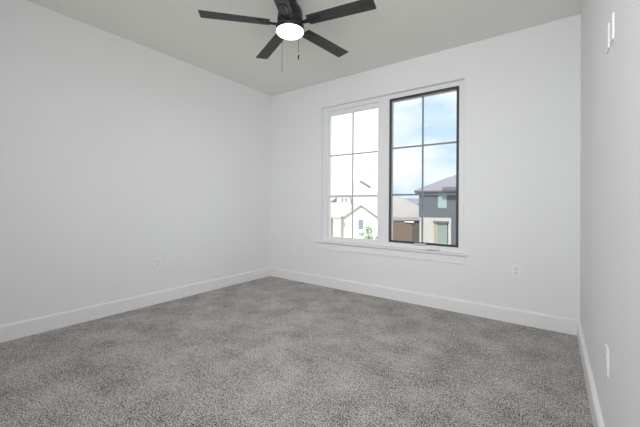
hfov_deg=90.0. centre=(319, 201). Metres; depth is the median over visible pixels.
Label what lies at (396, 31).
ceiling
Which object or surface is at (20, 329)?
baseboard
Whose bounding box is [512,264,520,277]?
wall outlet
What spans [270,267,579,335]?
baseboard
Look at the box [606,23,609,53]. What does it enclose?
blank plate
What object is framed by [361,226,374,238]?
young tree
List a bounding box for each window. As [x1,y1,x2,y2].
[323,97,383,245]
[383,80,463,252]
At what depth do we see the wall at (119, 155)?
3.15 m
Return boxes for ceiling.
[27,0,582,95]
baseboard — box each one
[0,267,269,342]
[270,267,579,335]
[577,321,604,426]
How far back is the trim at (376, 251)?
3.66 m
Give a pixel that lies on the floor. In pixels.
(270, 351)
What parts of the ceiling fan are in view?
blade, blade arm, blade, blade, blade arm, globe, blade arm, blade arm, blade, blade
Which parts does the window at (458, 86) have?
crank handle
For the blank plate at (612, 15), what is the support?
attached to the wall at (610, 82)
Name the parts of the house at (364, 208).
rake trim, pane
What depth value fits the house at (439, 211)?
24.45 m
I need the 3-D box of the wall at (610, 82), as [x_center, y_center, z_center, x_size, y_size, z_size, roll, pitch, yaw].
[1.087,-0.256,1.038,0.160,2.740,4.050,0,0,36]
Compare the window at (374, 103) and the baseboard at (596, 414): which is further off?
the window at (374, 103)
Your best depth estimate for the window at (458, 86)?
3.60 m
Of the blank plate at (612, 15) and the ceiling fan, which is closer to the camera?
the blank plate at (612, 15)
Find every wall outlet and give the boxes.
[154,258,160,269]
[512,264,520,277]
[605,343,608,377]
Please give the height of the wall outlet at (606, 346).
0.117 m
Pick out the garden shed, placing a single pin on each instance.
(407, 229)
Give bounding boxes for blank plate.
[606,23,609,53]
[610,12,613,45]
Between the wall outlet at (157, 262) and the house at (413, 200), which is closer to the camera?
the wall outlet at (157, 262)
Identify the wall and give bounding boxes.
[0,0,271,325]
[270,14,580,319]
[580,0,639,426]
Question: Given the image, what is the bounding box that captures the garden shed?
[393,218,420,241]
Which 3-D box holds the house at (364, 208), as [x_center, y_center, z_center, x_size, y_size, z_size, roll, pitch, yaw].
[2.818,0.204,37.975,21.000,8.350,16.450,0,0,0]
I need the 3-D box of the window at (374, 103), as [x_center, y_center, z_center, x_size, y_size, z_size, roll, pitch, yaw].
[0.432,-0.369,4.147,0.888,1.797,0.100,0,0,36]
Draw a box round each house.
[331,171,418,239]
[403,198,418,205]
[414,175,455,244]
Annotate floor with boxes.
[0,276,592,426]
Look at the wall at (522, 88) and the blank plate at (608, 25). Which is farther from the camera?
the wall at (522, 88)
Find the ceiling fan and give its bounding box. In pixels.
[198,0,375,59]
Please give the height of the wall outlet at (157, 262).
0.117 m
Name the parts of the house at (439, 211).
pane, pane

